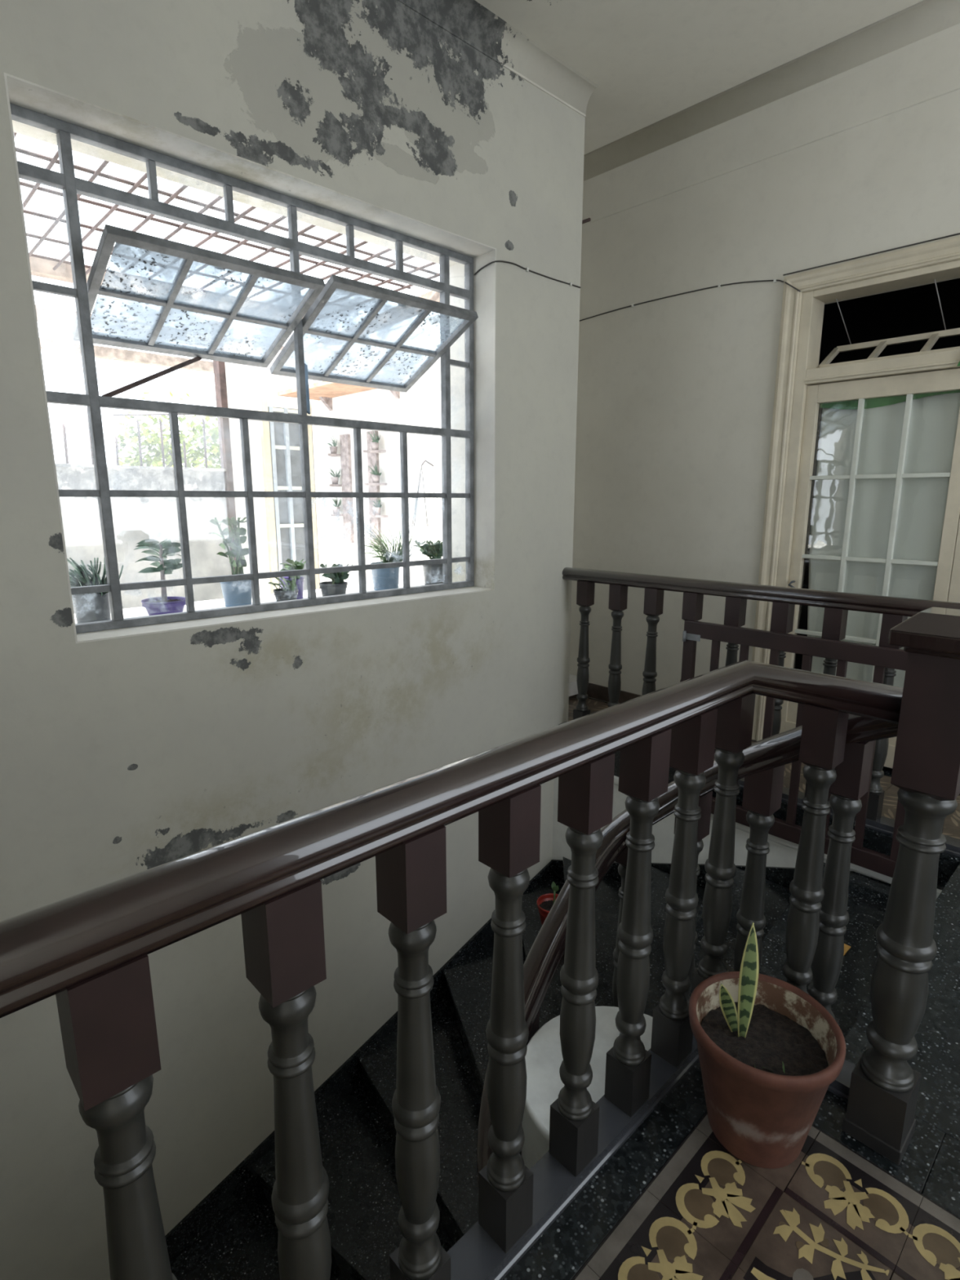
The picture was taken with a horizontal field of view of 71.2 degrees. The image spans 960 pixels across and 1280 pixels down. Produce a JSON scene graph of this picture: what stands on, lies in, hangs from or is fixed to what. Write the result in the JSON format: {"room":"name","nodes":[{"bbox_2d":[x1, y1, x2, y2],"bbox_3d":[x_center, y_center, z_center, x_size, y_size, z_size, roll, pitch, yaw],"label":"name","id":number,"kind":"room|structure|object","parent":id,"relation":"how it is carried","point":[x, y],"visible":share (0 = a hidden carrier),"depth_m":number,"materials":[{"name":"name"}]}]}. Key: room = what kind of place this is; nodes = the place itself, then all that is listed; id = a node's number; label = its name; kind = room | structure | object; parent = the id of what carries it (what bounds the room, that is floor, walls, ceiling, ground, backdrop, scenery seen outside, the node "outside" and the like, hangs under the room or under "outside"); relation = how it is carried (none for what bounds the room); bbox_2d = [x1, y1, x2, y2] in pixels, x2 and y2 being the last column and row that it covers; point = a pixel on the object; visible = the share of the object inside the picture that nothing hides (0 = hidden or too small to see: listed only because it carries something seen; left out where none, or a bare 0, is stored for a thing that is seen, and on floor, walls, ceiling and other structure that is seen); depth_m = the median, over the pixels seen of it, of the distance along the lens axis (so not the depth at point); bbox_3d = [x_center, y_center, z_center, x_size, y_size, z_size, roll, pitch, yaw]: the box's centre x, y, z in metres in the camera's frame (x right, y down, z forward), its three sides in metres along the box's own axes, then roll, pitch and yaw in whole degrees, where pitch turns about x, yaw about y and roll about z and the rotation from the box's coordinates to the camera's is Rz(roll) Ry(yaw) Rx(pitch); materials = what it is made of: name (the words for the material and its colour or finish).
{"room":"stair landing","nodes":[
{"label":"stair landing","id":0,"kind":"room"},
{"bbox_2d":[0,0,585,1279],"bbox_3d":[-1.647,1.235,2.423,5.740,7.750,0.340,-11,16,-42],"label":"wall","id":1,"kind":"structure","parent":0,"point":[122,757],"depth_m":2.67,"materials":[{"name":"paint"}]},
{"bbox_2d":[9,102,478,633],"bbox_3d":[-0.765,-0.960,2.855,1.948,1.633,0.564,-11,16,-42],"label":"window","id":2,"kind":"structure","parent":1,"relation":"in","point":[330,311],"depth_m":2.66,"materials":[{"name":"metal"}]},
{"bbox_2d":[3,71,496,643],"bbox_3d":[-0.749,-0.957,2.838,1.960,1.645,0.341,-11,16,-42],"label":"trim","id":3,"kind":"structure","parent":1,"relation":"attached to","point":[20,92],"depth_m":2.86,"materials":[{"name":"paint"}]},
{"bbox_2d":[74,578,425,623],"bbox_3d":[-1.230,0.214,3.251,3.350,0.750,0.560,-11,16,-42],"label":"trim","id":4,"kind":"structure","parent":1,"relation":"attached to","point":[216,603],"depth_m":3.38,"materials":[{"name":"white paint"}]},
{"bbox_2d":[66,557,123,623],"bbox_3d":[-1.582,-0.199,2.734,0.238,0.272,0.235,-11,16,-42],"label":"potted succulent","id":5,"kind":"object","parent":4,"relation":"on","point":[97,608],"visible":0.59,"depth_m":2.69,"materials":[{"name":"green plant"}]},
{"bbox_2d":[71,591,111,623],"bbox_3d":[-1.587,-0.132,2.746,0.144,0.135,0.144,-11,16,-42],"label":"pot","id":6,"kind":"object","parent":5,"relation":"on","point":[97,608],"depth_m":2.69,"materials":[{"name":"grey plastic"}]},
{"bbox_2d":[133,537,186,615],"bbox_3d":[-1.377,-0.270,2.907,0.200,0.339,0.200,-11,16,-42],"label":"potted palm","id":7,"kind":"object","parent":4,"relation":"on","point":[164,604],"visible":0.96,"depth_m":2.88,"materials":[{"name":"green plant"}]},
{"bbox_2d":[141,596,186,615],"bbox_3d":[-1.377,-0.141,2.934,0.184,0.075,0.184,-11,16,-42],"label":"pot","id":8,"kind":"object","parent":7,"relation":"on","point":[159,605],"depth_m":2.88,"materials":[{"name":"purple ceramic"}]},
{"bbox_2d":[208,516,252,607],"bbox_3d":[-1.172,-0.368,3.173,0.189,0.421,0.188,-6,13,-25],"label":"potted shrub","id":9,"kind":"object","parent":4,"relation":"on","point":[235,593],"visible":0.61,"depth_m":3.15,"materials":[{"name":"green plant"}]},
{"bbox_2d":[219,579,252,607],"bbox_3d":[-1.165,-0.234,3.220,0.160,0.140,0.160,-11,16,-42],"label":"pot","id":10,"kind":"object","parent":9,"relation":"on","point":[235,593],"depth_m":3.17,"materials":[{"name":"blue ceramic"}]},
{"bbox_2d":[268,576,298,601],"bbox_3d":[-0.940,-0.251,3.298,0.137,0.142,0.151,2,12,11],"label":"potted herb","id":11,"kind":"object","parent":4,"relation":"on","point":[291,591],"visible":0.92,"depth_m":3.25,"materials":[{"name":"grey plastic"}]},
{"bbox_2d":[273,587,298,601],"bbox_3d":[-0.951,-0.213,3.292,0.120,0.070,0.120,-11,16,-42],"label":"pot","id":12,"kind":"object","parent":11,"relation":"on","point":[282,593],"depth_m":3.25,"materials":[{"name":"grey plastic"}]},
{"bbox_2d":[279,558,306,599],"bbox_3d":[-0.944,-0.309,3.410,0.130,0.209,0.183,-11,16,-42],"label":"potted herb","id":13,"kind":"object","parent":4,"relation":"on","point":[295,565],"visible":0.56,"depth_m":3.40,"materials":[{"name":"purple plant"}]},
{"bbox_2d":[279,576,304,599],"bbox_3d":[-0.962,-0.265,3.440,0.124,0.110,0.124,-11,16,-42],"label":"pot","id":14,"kind":"object","parent":13,"relation":"on","point":[300,580],"depth_m":3.41,"materials":[{"name":"purple plastic"}]},
{"bbox_2d":[319,563,353,596],"bbox_3d":[-0.744,-0.299,3.427,0.167,0.184,0.146,5,13,21],"label":"potted shrub","id":15,"kind":"object","parent":4,"relation":"on","point":[337,584],"visible":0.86,"depth_m":3.40,"materials":[{"name":"green plant"}]},
{"bbox_2d":[319,581,347,596],"bbox_3d":[-0.750,-0.251,3.438,0.144,0.085,0.144,-11,16,-42],"label":"pot","id":16,"kind":"object","parent":15,"relation":"on","point":[327,588],"depth_m":3.39,"materials":[{"name":"grey plastic"}]},
{"bbox_2d":[364,524,413,590],"bbox_3d":[-0.538,-0.468,3.783,0.318,0.368,0.319,-11,16,-42],"label":"potted plant","id":17,"kind":"object","parent":4,"relation":"on","point":[386,578],"visible":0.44,"depth_m":3.75,"materials":[{"name":"green plant"}]},
{"bbox_2d":[413,539,443,585],"bbox_3d":[-0.248,-0.462,3.984,0.363,0.274,0.206,-11,16,-42],"label":"potted shrub","id":18,"kind":"object","parent":4,"relation":"on","point":[433,550],"visible":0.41,"depth_m":3.93,"materials":[{"name":"green plant"}]},
{"bbox_2d":[422,563,443,585],"bbox_3d":[-0.262,-0.399,4.009,0.170,0.140,0.170,-11,16,-42],"label":"pot","id":19,"kind":"object","parent":18,"relation":"on","point":[431,571],"depth_m":3.94,"materials":[{"name":"grey plastic"}]},
{"bbox_2d":[164,861,552,1262],"bbox_3d":[-1.134,2.580,2.954,4.420,1.780,0.014,-11,16,-42],"label":"baseboard","id":20,"kind":"structure","parent":1,"relation":"attached to","point":[237,1188],"depth_m":3.05,"materials":[{"name":"black stone"}]},
{"bbox_2d":[397,0,599,117],"bbox_3d":[-1.501,-2.367,1.514,5.740,0.115,0.086,-11,16,-42],"label":"trim","id":21,"kind":"structure","parent":1,"relation":"attached to","point":[469,21],"depth_m":3.05,"materials":[{"name":"paint"}]},
{"bbox_2d":[473,260,580,288],"bbox_3d":[0.260,-1.865,3.482,0.663,0.052,0.154,-11,16,-42],"label":"cable","id":22,"kind":"object","parent":1,"relation":"attached to","point":[526,269],"visible":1,"depth_m":3.36,"materials":[{"name":"black rubber"}]},
{"bbox_2d":[169,857,890,1279],"bbox_3d":[-0.334,2.249,2.217,4.102,2.150,2.076,-11,16,-42],"label":"staircase","id":23,"kind":"structure","parent":1,"relation":"attached to","point":[357,1135],"depth_m":2.95,"materials":[{"name":"black stone"}]},
{"bbox_2d":[536,881,559,925],"bbox_3d":[0.401,1.468,3.704,0.176,0.286,0.176,-11,16,-42],"label":"pot","id":24,"kind":"object","parent":23,"relation":"on","point":[545,902],"visible":0.42,"depth_m":3.72,"materials":[{"name":"ceramic"}]},
{"bbox_2d":[476,713,898,1182],"bbox_3d":[0.480,0.991,1.875,1.014,1.862,0.606,-1,12,-5],"label":"balustrade","id":25,"kind":"object","parent":23,"relation":"on","point":[762,769],"visible":0.31,"depth_m":1.75,"materials":[{"name":"red paint"}]},
{"bbox_2d":[675,619,907,877],"bbox_3d":[1.360,0.441,2.998,0.052,0.940,1.040,-11,16,-42],"label":"wooden gate","id":26,"kind":"object","parent":23,"relation":"on","point":[881,657],"visible":0.47,"depth_m":2.92,"materials":[{"name":"red paint"}]},
{"bbox_2d":[843,943,850,955],"bbox_3d":[1.263,1.115,2.374,0.170,0.002,0.035,-11,16,-41],"label":"tape strip","id":27,"kind":"object","parent":23,"relation":"on","point":[846,948],"visible":0.21,"depth_m":2.41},
{"bbox_2d":[223,314,442,595],"bbox_3d":[-0.963,-1.307,5.762,1.040,2.700,3.520,-11,16,-42],"label":"wall","id":28,"kind":"structure","parent":0,"point":[420,406],"depth_m":6.39,"materials":[{"name":"white paint"}]},
{"bbox_2d":[257,395,319,593],"bbox_3d":[-1.956,-1.327,6.957,0.540,2.250,0.050,-11,16,-42],"label":"door","id":29,"kind":"structure","parent":28,"relation":"in","point":[280,442],"depth_m":6.86,"materials":[{"name":"beige paint"}]},
{"bbox_2d":[327,434,354,542],"bbox_3d":[-1.419,-1.489,6.635,0.170,1.040,0.300,-11,16,-42],"label":"rack","id":30,"kind":"object","parent":28,"relation":"attached to","point":[344,439],"visible":0.98,"depth_m":6.61,"materials":[{"name":"brown wood"}]},
{"bbox_2d":[328,453,340,457],"bbox_3d":[-1.478,-1.820,6.607,0.140,0.020,0.160,-11,16,-42],"label":"shelf","id":31,"kind":"object","parent":30,"relation":"attached to","point":[332,455],"depth_m":6.56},
{"bbox_2d":[329,484,342,486],"bbox_3d":[-1.478,-1.537,6.666,0.140,0.020,0.160,-11,16,-42],"label":"shelf","id":32,"kind":"object","parent":30,"relation":"attached to","point":[331,485],"depth_m":6.61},
{"bbox_2d":[330,514,342,516],"bbox_3d":[-1.478,-1.253,6.726,0.140,0.020,0.160,-11,16,-42],"label":"shelf","id":33,"kind":"object","parent":30,"relation":"attached to","point":[331,515],"depth_m":6.66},
{"bbox_2d":[277,374,404,410],"bbox_3d":[-1.296,-2.246,6.138,0.450,0.155,1.450,-11,16,-42],"label":"canopy","id":34,"kind":"object","parent":28,"relation":"attached to","point":[324,391],"visible":0.64,"depth_m":6.23,"materials":[{"name":"wood"}]},
{"bbox_2d":[363,430,387,545],"bbox_3d":[-0.991,-1.397,6.196,0.170,1.040,0.300,-11,16,-42],"label":"rack","id":35,"kind":"object","parent":28,"relation":"attached to","point":[372,437],"visible":0.98,"depth_m":6.22,"materials":[{"name":"brown wood"}]},
{"bbox_2d":[363,449,386,453],"bbox_3d":[-0.953,-1.708,6.068,0.140,0.020,0.160,-11,16,-42],"label":"shelf","id":36,"kind":"object","parent":35,"relation":"attached to","point":[364,451],"depth_m":6.07,"materials":[{"name":"wood"}]},
{"bbox_2d":[364,483,386,485],"bbox_3d":[-0.953,-1.424,6.128,0.140,0.020,0.160,-11,16,-42],"label":"shelf","id":37,"kind":"object","parent":35,"relation":"attached to","point":[366,484],"depth_m":6.13,"materials":[{"name":"white wood"}]},
{"bbox_2d":[365,515,387,517],"bbox_3d":[-0.953,-1.140,6.187,0.140,0.020,0.160,-11,16,-42],"label":"shelf","id":38,"kind":"object","parent":35,"relation":"attached to","point":[366,516],"depth_m":6.19,"materials":[{"name":"white wood"}]},
{"bbox_2d":[408,460,433,538],"bbox_3d":[-0.495,-1.178,5.623,0.206,0.645,0.206,0,12,1],"label":"hanging planter","id":39,"kind":"object","parent":28,"relation":"hanging from","point":[419,531],"visible":0.88,"depth_m":5.60,"materials":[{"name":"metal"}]},
{"bbox_2d":[408,525,432,538],"bbox_3d":[-0.500,-0.910,5.675,0.200,0.100,0.200,-11,16,-42],"label":"bowl","id":40,"kind":"object","parent":39,"relation":"on","point":[419,531],"depth_m":5.62,"materials":[{"name":"white"}]},
{"bbox_2d":[521,1005,653,1169],"bbox_3d":[0.353,2.649,2.027,0.500,3.144,0.500,-11,16,-42],"label":"wall","id":41,"kind":"structure","parent":0,"point":[544,1059],"depth_m":1.73,"materials":[{"name":"paint"}]},
{"bbox_2d":[552,777,797,867],"bbox_3d":[0.775,2.934,3.351,1.460,4.045,2.190,-11,16,-42],"label":"wall","id":42,"kind":"structure","parent":0,"point":[663,831],"depth_m":3.62,"materials":[{"name":"white paint"}]},
{"bbox_2d":[551,859,891,888],"bbox_3d":[1.170,1.429,3.506,0.014,1.088,2.070,-11,16,-42],"label":"baseboard","id":43,"kind":"structure","parent":42,"relation":"attached to","point":[783,876],"depth_m":3.47,"materials":[{"name":"black stone"}]},
{"bbox_2d":[613,775,942,898],"bbox_3d":[1.165,0.890,3.389,0.030,0.060,2.070,-11,16,-42],"label":"trim","id":44,"kind":"structure","parent":42,"relation":"attached to","point":[790,846],"depth_m":3.10,"materials":[{"name":"white stone"}]},
{"bbox_2d":[475,0,923,155],"bbox_3d":[0.310,-2.216,0.241,6.800,0.120,5.770,-11,16,-42],"label":"ceiling","id":45,"kind":"structure","parent":0,"point":[650,61],"depth_m":3.07,"materials":[{"name":"paint"}]},
{"bbox_2d":[502,694,959,1279],"bbox_3d":[0.733,1.226,1.514,7.560,0.261,5.270,-11,16,-42],"label":"floor","id":46,"kind":"structure","parent":0,"point":[672,1202],"depth_m":1.36,"materials":[{"name":"stone"}]},
{"bbox_2d":[0,607,959,1279],"bbox_3d":[-0.195,0.680,0.624,2.869,1.174,0.545,-11,16,-42],"label":"balustrade","id":47,"kind":"object","parent":46,"relation":"on","point":[89,949],"visible":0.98,"depth_m":1.16,"materials":[{"name":"brown wood"}]},
{"bbox_2d":[558,567,959,856],"bbox_3d":[1.681,0.310,2.831,0.088,0.994,3.400,-11,16,-42],"label":"balustrade","id":48,"kind":"object","parent":46,"relation":"on","point":[895,611],"visible":0.38,"depth_m":3.19,"materials":[{"name":"red paint"}]},
{"bbox_2d":[688,922,845,1168],"bbox_3d":[0.615,0.853,1.456,0.312,0.492,0.312,-11,16,-42],"label":"terracotta pot","id":49,"kind":"object","parent":46,"relation":"on","point":[770,1052],"visible":1,"depth_m":1.43,"materials":[{"name":"ceramic"}]},
{"bbox_2d":[569,88,959,741],"bbox_3d":[2.633,-0.829,2.794,0.300,3.640,5.770,-11,16,-42],"label":"wall","id":50,"kind":"structure","parent":0,"point":[675,394],"depth_m":3.88,"materials":[{"name":"paint"}]},
{"bbox_2d":[586,682,640,703],"bbox_3d":[1.102,0.425,4.465,0.012,0.100,1.360,-11,16,-42],"label":"baseboard","id":51,"kind":"structure","parent":50,"relation":"attached to","point":[594,691],"depth_m":4.70,"materials":[{"name":"black wood"}]},
{"bbox_2d":[579,278,800,321],"bbox_3d":[1.131,-1.950,3.919,0.042,0.142,1.461,-11,16,-42],"label":"cable","id":52,"kind":"object","parent":50,"relation":"attached to","point":[775,279],"visible":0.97,"depth_m":3.80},
{"bbox_2d":[582,0,959,226],"bbox_3d":[2.500,-2.414,2.297,0.120,0.345,5.520,-11,16,-42],"label":"trim","id":53,"kind":"structure","parent":50,"relation":"attached to","point":[908,57],"depth_m":3.33,"materials":[{"name":"paint"}]},
{"bbox_2d":[751,235,959,768],"bbox_3d":[2.297,-0.546,3.234,0.388,2.505,1.714,-11,16,-42],"label":"door","id":54,"kind":"structure","parent":50,"relation":"in","point":[926,371],"depth_m":3.42,"materials":[{"name":"beige paint"}]},
{"bbox_2d":[782,232,959,275],"bbox_3d":[2.155,-1.753,2.846,0.007,0.006,1.718,-11,16,-42],"label":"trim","id":55,"kind":"structure","parent":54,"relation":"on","point":[958,233],"depth_m":3.15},
{"bbox_2d":[807,390,959,687],"bbox_3d":[2.014,-0.414,3.449,0.024,1.640,0.650,-11,16,-42],"label":"curtain","id":56,"kind":"object","parent":54,"relation":"hanging from","point":[934,417],"visible":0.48,"depth_m":3.38,"materials":[{"name":"white fabric"}]},
{"bbox_2d":[793,278,959,670],"bbox_3d":[2.998,-0.993,3.701,1.500,3.690,4.000,-11,16,-42],"label":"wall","id":57,"kind":"structure","parent":0,"point":[915,310],"depth_m":4.64,"materials":[{"name":"black"}]},
{"bbox_3d":[0.423,0.791,4.819,1.220,7.640,0.330,-11,16,-42],"label":"wall","id":58,"kind":"structure","parent":0,"visible":0},
{"bbox_2d":[15,146,59,169],"bbox_3d":[-2.225,-2.449,3.370,0.194,0.032,0.248,-11,16,-42],"label":"lattice","id":59,"kind":"object","parent":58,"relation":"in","point":[55,160],"depth_m":3.41,"materials":[{"name":"metal"}]},
{"bbox_2d":[19,181,71,270],"bbox_3d":[-2.814,-2.652,4.342,0.534,0.032,1.564,-11,16,-42],"label":"lattice","id":60,"kind":"object","parent":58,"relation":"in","point":[37,186],"depth_m":4.21,"materials":[{"name":"metal"}]},
{"bbox_2d":[73,160,148,193],"bbox_3d":[-1.956,-2.492,3.578,0.375,0.032,0.310,-11,16,-42],"label":"lattice","id":61,"kind":"object","parent":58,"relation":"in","point":[96,173],"depth_m":3.62,"materials":[{"name":"metal"}]},
{"bbox_2d":[76,193,289,267],"bbox_3d":[-2.085,-2.704,4.589,1.410,0.032,0.928,-11,16,-42],"label":"lattice","id":62,"kind":"object","parent":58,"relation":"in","point":[115,207],"depth_m":4.34,"materials":[{"name":"metal"}]},
{"bbox_2d":[157,185,224,213],"bbox_3d":[-1.649,-2.552,3.865,0.394,0.032,0.311,-11,16,-42],"label":"lattice","id":63,"kind":"object","parent":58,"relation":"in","point":[175,195],"depth_m":3.90,"materials":[{"name":"metal"}]},
{"bbox_2d":[181,271,244,297],"bbox_3d":[-2.161,-2.876,5.413,0.361,0.032,0.874,-11,16,-42],"label":"lattice","id":64,"kind":"object","parent":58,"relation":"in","point":[196,290],"depth_m":5.45,"materials":[{"name":"metal"}]},
{"bbox_2d":[234,205,288,231],"bbox_3d":[-1.338,-2.613,4.154,0.372,0.032,0.309,-11,16,-42],"label":"lattice","id":65,"kind":"object","parent":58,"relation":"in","point":[238,216],"depth_m":4.18,"materials":[{"name":"metal"}]},
{"bbox_2d":[244,281,284,302],"bbox_3d":[-1.824,-2.906,5.556,0.211,0.032,0.692,-11,16,-42],"label":"lattice","id":66,"kind":"object","parent":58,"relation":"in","point":[268,288],"depth_m":5.56,"materials":[{"name":"metal"}]},
{"bbox_2d":[297,224,346,253],"bbox_3d":[-1.011,-2.677,4.459,0.433,0.032,0.310,-11,16,-42],"label":"lattice","id":67,"kind":"object","parent":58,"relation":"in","point":[301,233],"depth_m":4.48,"materials":[{"name":"metal"}]},
{"bbox_2d":[298,254,412,291],"bbox_3d":[-1.019,-2.833,5.205,1.040,0.032,0.367,-11,16,-42],"label":"lattice","id":68,"kind":"object","parent":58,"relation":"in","point":[322,263],"depth_m":5.17,"materials":[{"name":"metal"}]},
{"bbox_2d":[354,240,395,267],"bbox_3d":[-0.723,-2.733,4.729,0.433,0.032,0.310,-11,16,-42],"label":"lattice","id":69,"kind":"object","parent":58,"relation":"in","point":[372,255],"depth_m":4.76,"materials":[{"name":"metal"}]},
{"bbox_2d":[403,255,439,279],"bbox_3d":[-0.437,-2.789,4.995,0.439,0.032,0.309,-11,16,-42],"label":"lattice","id":70,"kind":"object","parent":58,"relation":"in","point":[422,268],"depth_m":5.04,"materials":[{"name":"metal"}]},
{"label":"outside","id":71,"kind":"structure","parent":0,"visible":0},
{"bbox_3d":[-6.425,-0.354,8.291,14.000,0.100,7.280,-11,16,-42],"label":"floor","id":72,"kind":"structure","parent":71,"visible":0},
{"bbox_2d":[114,391,221,468],"bbox_3d":[-3.789,-1.835,8.631,1.569,2.672,0.968,-11,16,-42],"label":"tree","id":73,"kind":"object","parent":72,"relation":"on","point":[154,439],"visible":0.44,"depth_m":8.27,"materials":[{"name":"green plant"}]},
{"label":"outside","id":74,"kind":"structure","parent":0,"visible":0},
{"bbox_2d":[568,674,577,696],"bbox_3d":[-2.784,0.340,4.727,5.260,0.100,4.760,-11,16,-42],"label":"floor","id":75,"kind":"structure","parent":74,"point":[573,690],"depth_m":4.73,"materials":[{"name":"grey"}]},
{"bbox_2d":[213,321,238,574],"bbox_3d":[-2.437,-1.534,6.481,0.060,2.850,0.120,-11,16,-42],"label":"steel post","id":76,"kind":"object","parent":75,"relation":"on","point":[220,376],"visible":0.36,"depth_m":6.36,"materials":[{"name":"metal"}]},
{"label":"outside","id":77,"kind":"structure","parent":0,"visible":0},
{"bbox_2d":[29,256,303,317],"bbox_3d":[-4.476,-2.625,4.055,7.740,0.120,0.120,-11,16,-42],"label":"roof beam","id":78,"kind":"structure","parent":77,"point":[39,267],"depth_m":5.39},
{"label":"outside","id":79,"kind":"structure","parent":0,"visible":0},
{"bbox_2d":[35,304,284,350],"bbox_3d":[-5.162,-2.930,5.511,8.800,0.120,0.140,-11,16,-42],"label":"roof beam","id":80,"kind":"structure","parent":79,"point":[46,314],"depth_m":6.46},
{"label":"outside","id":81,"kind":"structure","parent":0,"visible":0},
{"bbox_2d":[39,337,213,373],"bbox_3d":[-6.197,-3.152,6.574,8.800,0.120,0.120,-11,16,-42],"label":"roof beam","id":82,"kind":"structure","parent":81,"point":[46,344],"depth_m":8.23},
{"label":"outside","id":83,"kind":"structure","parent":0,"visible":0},
{"bbox_2d":[303,290,439,354],"bbox_3d":[-1.549,-3.061,6.920,0.080,0.100,6.392,-9,15,-36],"label":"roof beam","id":84,"kind":"structure","parent":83,"point":[433,295],"depth_m":5.36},
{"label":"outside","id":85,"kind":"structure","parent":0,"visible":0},
{"bbox_2d":[55,463,231,613],"bbox_3d":[-4.808,-0.458,4.538,6.300,1.540,0.300,-11,16,-42],"label":"wall","id":86,"kind":"structure","parent":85,"point":[135,520],"depth_m":6.03,"materials":[{"name":"white paint"}]},
{"bbox_2d":[62,406,207,467],"bbox_3d":[-4.348,-1.554,4.756,4.992,0.518,0.080,-11,16,-42],"label":"fence","id":87,"kind":"object","parent":86,"relation":"on","point":[137,421],"visible":0.63,"depth_m":5.99,"materials":[{"name":"metal"}]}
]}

